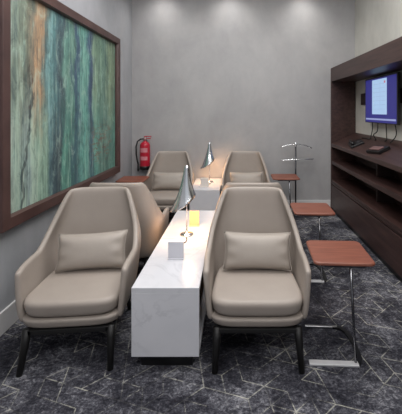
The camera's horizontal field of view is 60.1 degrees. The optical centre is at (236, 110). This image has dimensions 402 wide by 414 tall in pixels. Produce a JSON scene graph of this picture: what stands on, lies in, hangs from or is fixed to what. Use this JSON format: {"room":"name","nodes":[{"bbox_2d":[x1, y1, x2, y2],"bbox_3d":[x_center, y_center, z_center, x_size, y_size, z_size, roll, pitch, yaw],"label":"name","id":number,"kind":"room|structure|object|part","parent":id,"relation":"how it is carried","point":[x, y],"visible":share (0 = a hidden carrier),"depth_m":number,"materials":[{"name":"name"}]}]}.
{"room":"waiting lounge","nodes":[
{"label":"waiting lounge","id":0,"kind":"room"},
{"bbox_2d":[0,0,131,311],"bbox_3d":[-1.633,-0.225,1.813,0.100,3.450,6.827,0,0,0],"label":"wall","id":1,"kind":"structure","parent":0,"point":[17,244],"depth_m":3.90,"materials":[{"name":"grey paint"}]},
{"bbox_2d":[0,300,18,335],"bbox_3d":[-1.576,1.424,1.813,0.014,0.152,6.827,0,0,0],"label":"baseboard","id":2,"kind":"structure","parent":1,"relation":"attached to","point":[8,316],"depth_m":2.37,"materials":[{"name":"paint"}]},
{"bbox_2d":[0,0,119,232],"bbox_3d":[-1.548,-0.072,3.372,0.067,1.733,2.268,0,0,0],"label":"framed painting","id":3,"kind":"object","parent":1,"relation":"attached to","point":[60,70],"visible":0.94,"depth_m":2.90,"materials":[{"name":"brown wood"}]},
{"bbox_2d":[0,210,401,413],"bbox_3d":[0.106,1.550,1.863,3.578,0.100,6.927,0,0,0],"label":"floor","id":4,"kind":"structure","parent":0,"point":[67,373],"depth_m":2.02,"materials":[{"name":"grey carpet"}]},
{"bbox_2d":[14,186,140,376],"bbox_3d":[-1.014,1.047,2.324,0.669,0.921,0.728,0,0,-6],"label":"lounge chair","id":5,"kind":"object","parent":4,"relation":"on","point":[48,302],"visible":0.91,"depth_m":2.19,"materials":[{"name":"beige leather"}]},
{"bbox_3d":[-1.223,1.386,1.989,0.054,0.237,0.102,0,0,-5],"label":"leg","id":6,"kind":"part","parent":5,"relation":"part of","materials":[{"name":"black wood"}]},
{"bbox_3d":[-1.010,1.244,2.275,0.582,0.061,0.538,0,0,-5],"label":"seat","id":7,"kind":"part","parent":5,"relation":"part of","materials":[{"name":"beige leather"}]},
{"bbox_2d":[24,268,121,316],"bbox_3d":[-1.009,1.153,2.266,0.559,0.120,0.535,0,0,-5],"label":"seat cushion","id":8,"kind":"object","parent":5,"relation":"on","point":[94,292],"depth_m":2.08,"materials":[{"name":"beige leather"}]},
{"bbox_2d":[54,229,127,272],"bbox_3d":[-1.007,0.974,2.406,0.487,0.258,0.165,0,0,-6],"label":"lumbar pillow","id":9,"kind":"object","parent":5,"relation":"on","point":[105,249],"visible":0.98,"depth_m":2.35,"materials":[{"name":"leather"}]},
{"bbox_3d":[-0.746,1.386,2.035,0.054,0.237,0.102,0,0,-5],"label":"leg","id":10,"kind":"part","parent":5,"relation":"part of","materials":[{"name":"black wood"}]},
{"bbox_3d":[-0.816,1.387,2.566,0.047,0.241,0.140,0,0,8],"label":"leg","id":11,"kind":"part","parent":5,"relation":"part of","materials":[{"name":"black wood"}]},
{"bbox_2d":[89,182,168,265],"bbox_3d":[-0.990,1.047,3.166,0.669,0.921,0.728,0,0,0],"label":"lounge chair","id":12,"kind":"object","parent":4,"relation":"on","point":[153,223],"visible":0.29,"depth_m":2.87,"materials":[{"name":"beige leather"}]},
{"bbox_2d":[115,176,149,182],"bbox_3d":[-1.394,1.200,4.588,0.398,0.599,0.387,0,0,0],"label":"side table","id":13,"kind":"object","parent":4,"relation":"on","point":[125,179],"visible":0.6,"depth_m":4.53,"materials":[{"name":"wood"}]},
{"bbox_2d":[143,151,193,212],"bbox_3d":[-0.935,1.047,4.724,0.669,0.921,0.728,0,0,0],"label":"lounge chair","id":14,"kind":"object","parent":4,"relation":"on","point":[163,161],"visible":0.33,"depth_m":4.97,"materials":[{"name":"beige leather"}]},
{"bbox_2d":[150,189,178,204],"bbox_3d":[-0.935,1.153,4.666,0.559,0.120,0.535,0,0,0],"label":"seat cushion","id":15,"kind":"object","parent":14,"relation":"on","point":[164,196],"depth_m":4.46,"materials":[{"name":"beige leather"}]},
{"bbox_2d":[152,172,183,189],"bbox_3d":[-0.935,0.975,4.805,0.481,0.242,0.164,0,0,0],"label":"lumbar pillow","id":16,"kind":"object","parent":14,"relation":"on","point":[161,180],"visible":0.84,"depth_m":4.75,"materials":[{"name":"leather"}]},
{"bbox_3d":[-0.935,1.244,4.675,0.582,0.061,0.538,0,0,0],"label":"seat","id":17,"kind":"part","parent":14,"relation":"part of","materials":[{"name":"beige leather"}]},
{"bbox_2d":[131,239,207,364],"bbox_3d":[-0.410,1.258,2.368,0.389,0.483,0.770,0,0,0],"label":"marble table","id":18,"kind":"object","parent":4,"relation":"on","point":[168,306],"visible":0.82,"depth_m":1.98,"materials":[{"name":"white stone"}]},
{"bbox_2d":[167,242,183,259],"bbox_3d":[-0.416,0.958,2.372,0.111,0.118,0.036,0,0,0],"label":"table card","id":19,"kind":"object","parent":18,"relation":"on","point":[175,249],"visible":1,"depth_m":2.37,"materials":[{"name":"white paper"}]},
{"bbox_2d":[200,276,203,305],"bbox_3d":[-0.410,1.221,2.368,0.365,0.018,0.709,0,0,0],"label":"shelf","id":20,"kind":"object","parent":18,"relation":"attached to","point":[202,282],"depth_m":2.36,"materials":[{"name":"wood"}]},
{"bbox_2d":[161,211,214,238],"bbox_3d":[-0.410,1.258,3.142,0.389,0.483,0.770,0,0,0],"label":"marble table","id":21,"kind":"object","parent":4,"relation":"on","point":[177,225],"visible":0.22,"depth_m":3.04,"materials":[{"name":"white stone"}]},
{"bbox_2d":[170,165,195,242],"bbox_3d":[-0.417,0.729,2.796,0.194,0.576,0.254,0,0,-40],"label":"table lamp","id":22,"kind":"object","parent":21,"relation":"on","point":[186,194],"visible":1,"depth_m":2.79,"materials":[{"name":"silver metal"}]},
{"bbox_3d":[-0.438,0.630,2.823,0.210,0.376,0.166,0,0,0],"label":"lamp shade","id":23,"kind":"part","parent":22,"relation":"part of","materials":[{"name":"silver metal"}]},
{"bbox_2d":[189,211,199,225],"bbox_3d":[-0.374,0.952,3.060,0.090,0.130,0.044,0,0,0],"label":"table card","id":24,"kind":"object","parent":21,"relation":"on","point":[193,215],"visible":1,"depth_m":3.05,"materials":[{"name":"yellow paper"}]},
{"bbox_2d":[190,178,221,210],"bbox_3d":[-0.410,1.258,4.825,0.389,0.483,0.770,0,0,0],"label":"marble table","id":25,"kind":"object","parent":4,"relation":"on","point":[206,198],"visible":0.5,"depth_m":4.44,"materials":[{"name":"white stone"}]},
{"bbox_2d":[201,178,208,186],"bbox_3d":[-0.425,0.957,4.620,0.114,0.120,0.054,0,0,0],"label":"table card","id":26,"kind":"object","parent":25,"relation":"on","point":[204,181],"visible":1,"depth_m":4.61,"materials":[{"name":"white paper"}]},
{"bbox_2d":[200,142,214,184],"bbox_3d":[-0.394,0.729,4.896,0.194,0.576,0.254,0,0,-40],"label":"table lamp","id":27,"kind":"object","parent":25,"relation":"on","point":[209,158],"visible":0.97,"depth_m":4.89,"materials":[{"name":"silver metal"}]},
{"bbox_3d":[-0.415,0.630,4.923,0.210,0.376,0.166,0,0,0],"label":"lamp shade","id":28,"kind":"part","parent":27,"relation":"part of","materials":[{"name":"silver metal"}]},
{"bbox_2d":[221,151,270,191],"bbox_3d":[0.125,1.047,4.724,0.669,0.921,0.728,0,0,0],"label":"lounge chair","id":29,"kind":"object","parent":4,"relation":"on","point":[237,161],"visible":0.27,"depth_m":5.02,"materials":[{"name":"beige leather"}]},
{"bbox_2d":[229,172,262,182],"bbox_3d":[0.135,0.975,4.805,0.481,0.242,0.164,0,0,0],"label":"lumbar pillow","id":30,"kind":"object","parent":29,"relation":"on","point":[235,177],"visible":0.54,"depth_m":4.76,"materials":[{"name":"leather"}]},
{"bbox_2d":[215,182,282,209],"bbox_3d":[0.135,1.047,3.166,0.669,0.921,0.728,0,0,0],"label":"lounge chair","id":31,"kind":"object","parent":4,"relation":"on","point":[227,185],"visible":0.07,"depth_m":2.81,"materials":[{"name":"beige leather"}]},
{"bbox_2d":[203,187,310,373],"bbox_3d":[0.125,1.047,2.324,0.669,0.921,0.728,0,0,0],"label":"lounge chair","id":32,"kind":"object","parent":4,"relation":"on","point":[240,301],"visible":0.93,"depth_m":2.19,"materials":[{"name":"beige leather"}]},
{"bbox_3d":[-0.115,1.386,2.011,0.054,0.237,0.102,0,0,0],"label":"leg","id":33,"kind":"part","parent":32,"relation":"part of","materials":[{"name":"black wood"}]},
{"bbox_2d":[222,231,291,270],"bbox_3d":[0.145,0.974,2.405,0.481,0.249,0.171,0,0,3],"label":"lumbar pillow","id":34,"kind":"object","parent":32,"relation":"on","point":[242,250],"visible":1,"depth_m":2.35,"materials":[{"name":"leather"}]},
{"bbox_2d":[212,266,302,315],"bbox_3d":[0.125,1.153,2.266,0.559,0.120,0.535,0,0,0],"label":"seat cushion","id":35,"kind":"object","parent":32,"relation":"on","point":[235,292],"depth_m":2.09,"materials":[{"name":"beige leather"}]},
{"bbox_3d":[0.125,1.244,2.275,0.582,0.061,0.538,0,0,0],"label":"seat","id":36,"kind":"part","parent":32,"relation":"part of","materials":[{"name":"beige leather"}]},
{"bbox_3d":[0.365,1.386,2.011,0.054,0.237,0.102,0,0,0],"label":"leg","id":37,"kind":"part","parent":32,"relation":"part of","materials":[{"name":"black wood"}]},
{"bbox_2d":[271,174,299,207],"bbox_3d":[0.652,1.200,4.753,0.398,0.599,0.387,0,0,0],"label":"side table","id":38,"kind":"object","parent":4,"relation":"on","point":[279,177],"visible":0.62,"depth_m":4.67,"materials":[{"name":"wood"}]},
{"bbox_3d":[0.716,1.207,4.599,0.048,0.563,0.017,0,0,40],"label":"post","id":39,"kind":"part","parent":38,"relation":"part of","materials":[{"name":"silver metal"}]},
{"bbox_2d":[280,142,313,215],"bbox_3d":[0.882,0.979,5.037,0.440,1.042,0.273,0,0,28],"label":"stand","id":40,"kind":"object","parent":4,"relation":"on","point":[295,144],"visible":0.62,"depth_m":5.03,"materials":[{"name":"metal"}]},
{"bbox_2d":[290,203,335,282],"bbox_3d":[0.684,1.200,3.199,0.398,0.599,0.387,0,0,2],"label":"side table","id":41,"kind":"object","parent":4,"relation":"on","point":[318,210],"visible":0.87,"depth_m":3.12,"materials":[{"name":"wood"}]},
{"bbox_3d":[0.742,1.207,3.042,0.048,0.563,0.017,0,0,42],"label":"post","id":42,"kind":"part","parent":41,"relation":"part of","materials":[{"name":"silver metal"}]},
{"bbox_2d":[305,240,374,367],"bbox_3d":[0.638,1.200,2.211,0.398,0.599,0.387,0,0,3],"label":"side table","id":43,"kind":"object","parent":4,"relation":"on","point":[346,254],"visible":1,"depth_m":2.12,"materials":[{"name":"red wood"}]},
{"bbox_3d":[0.694,1.207,2.054,0.048,0.563,0.017,0,0,43],"label":"post","id":44,"kind":"part","parent":43,"relation":"part of","materials":[{"name":"silver metal"}]},
{"bbox_2d":[331,36,401,281],"bbox_3d":[1.609,0.427,2.912,0.367,2.145,4.623,0,0,0],"label":"wall unit","id":45,"kind":"object","parent":4,"relation":"on","point":[366,188],"depth_m":3.99,"materials":[{"name":"brown wood"}]},
{"bbox_3d":[1.609,0.530,5.205,0.367,1.940,0.035,0,0,0],"label":"panel","id":46,"kind":"part","parent":45,"relation":"part of","materials":[{"name":"brown wood"}]},
{"bbox_2d":[348,138,363,147],"bbox_3d":[1.549,0.417,4.480,0.162,0.113,0.306,0,0,11],"label":"desk phone","id":47,"kind":"object","parent":45,"relation":"on","point":[357,142],"visible":1,"depth_m":4.39,"materials":[{"name":"black plastic"}]},
{"bbox_3d":[1.437,1.076,2.912,0.020,0.028,4.549,0,0,0],"label":"grip rail","id":48,"kind":"part","parent":45,"relation":"part of","materials":[{"name":"brown wood"}]},
{"bbox_2d":[331,133,401,172],"bbox_3d":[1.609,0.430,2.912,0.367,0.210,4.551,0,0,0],"label":"countertop","id":49,"kind":"structure","parent":45,"relation":"on","point":[392,158],"depth_m":3.90,"materials":[{"name":"brown wood"}]},
{"bbox_2d":[332,180,401,232],"bbox_3d":[1.611,1.045,2.912,0.363,0.030,4.551,0,0,0],"label":"shelf","id":50,"kind":"object","parent":45,"relation":"attached to","point":[389,212],"depth_m":3.88,"materials":[{"name":"brown wood"}]},
{"bbox_2d":[332,161,401,202],"bbox_3d":[1.611,0.770,2.912,0.363,0.050,4.551,0,0,0],"label":"shelf","id":51,"kind":"object","parent":45,"relation":"attached to","point":[391,185],"depth_m":3.87,"materials":[{"name":"brown wood"}]},
{"bbox_2d":[332,184,401,277],"bbox_3d":[1.437,1.274,3.593,0.020,0.343,3.182,0,0,0],"label":"drawer","id":52,"kind":"object","parent":45,"relation":"in","point":[380,237],"depth_m":3.65,"materials":[{"name":"brown wood"}]},
{"bbox_2d":[366,146,390,153],"bbox_3d":[1.533,0.421,3.740,0.138,0.101,0.265,0,0,-9],"label":"box","id":53,"kind":"object","parent":45,"relation":"on","point":[375,149],"visible":1,"depth_m":3.67,"materials":[{"name":"black plastic"}]},
{"bbox_3d":[1.786,0.782,2.912,0.012,0.493,4.551,0,0,0],"label":"panel","id":54,"kind":"part","parent":45,"relation":"part of","materials":[{"name":"brown wood"}]},
{"bbox_2d":[132,0,354,206],"bbox_3d":[0.106,-0.225,5.277,3.578,3.450,0.100,0,0,0],"label":"wall","id":55,"kind":"structure","parent":0,"point":[230,75],"depth_m":5.23,"materials":[{"name":"grey paint"}]},
{"bbox_2d":[135,136,151,170],"bbox_3d":[-1.374,0.631,5.128,0.160,0.518,0.204,0,0,42],"label":"fire extinguisher","id":56,"kind":"object","parent":55,"relation":"attached to","point":[144,146],"visible":0.98,"depth_m":5.08,"materials":[{"name":"red metal"}]},
{"bbox_2d":[183,200,329,209],"bbox_3d":[-0.074,1.424,5.220,2.989,0.152,0.014,0,0,0],"label":"baseboard","id":57,"kind":"structure","parent":55,"relation":"attached to","point":[292,201],"depth_m":5.21,"materials":[{"name":"paint"}]},
{"bbox_2d":[355,0,401,140],"bbox_3d":[1.845,-0.225,1.813,0.100,3.450,6.827,0,0,0],"label":"wall","id":58,"kind":"structure","parent":0,"point":[378,23],"depth_m":4.49,"materials":[{"name":"paint"}]},
{"bbox_2d":[361,88,401,104],"bbox_3d":[1.785,-0.165,4.065,0.020,0.160,1.730,0,0,0],"label":"rail","id":59,"kind":"object","parent":58,"relation":"attached to","point":[362,95],"visible":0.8,"depth_m":4.82,"materials":[{"name":"brown wood"}]},
{"bbox_2d":[365,72,400,124],"bbox_3d":[1.736,-0.134,4.100,0.079,0.563,0.910,0,0,0],"label":"wall monitor","id":60,"kind":"object","parent":59,"relation":"attached to","point":[382,93],"visible":1,"depth_m":3.96,"materials":[{"name":"black plastic"}]}
]}

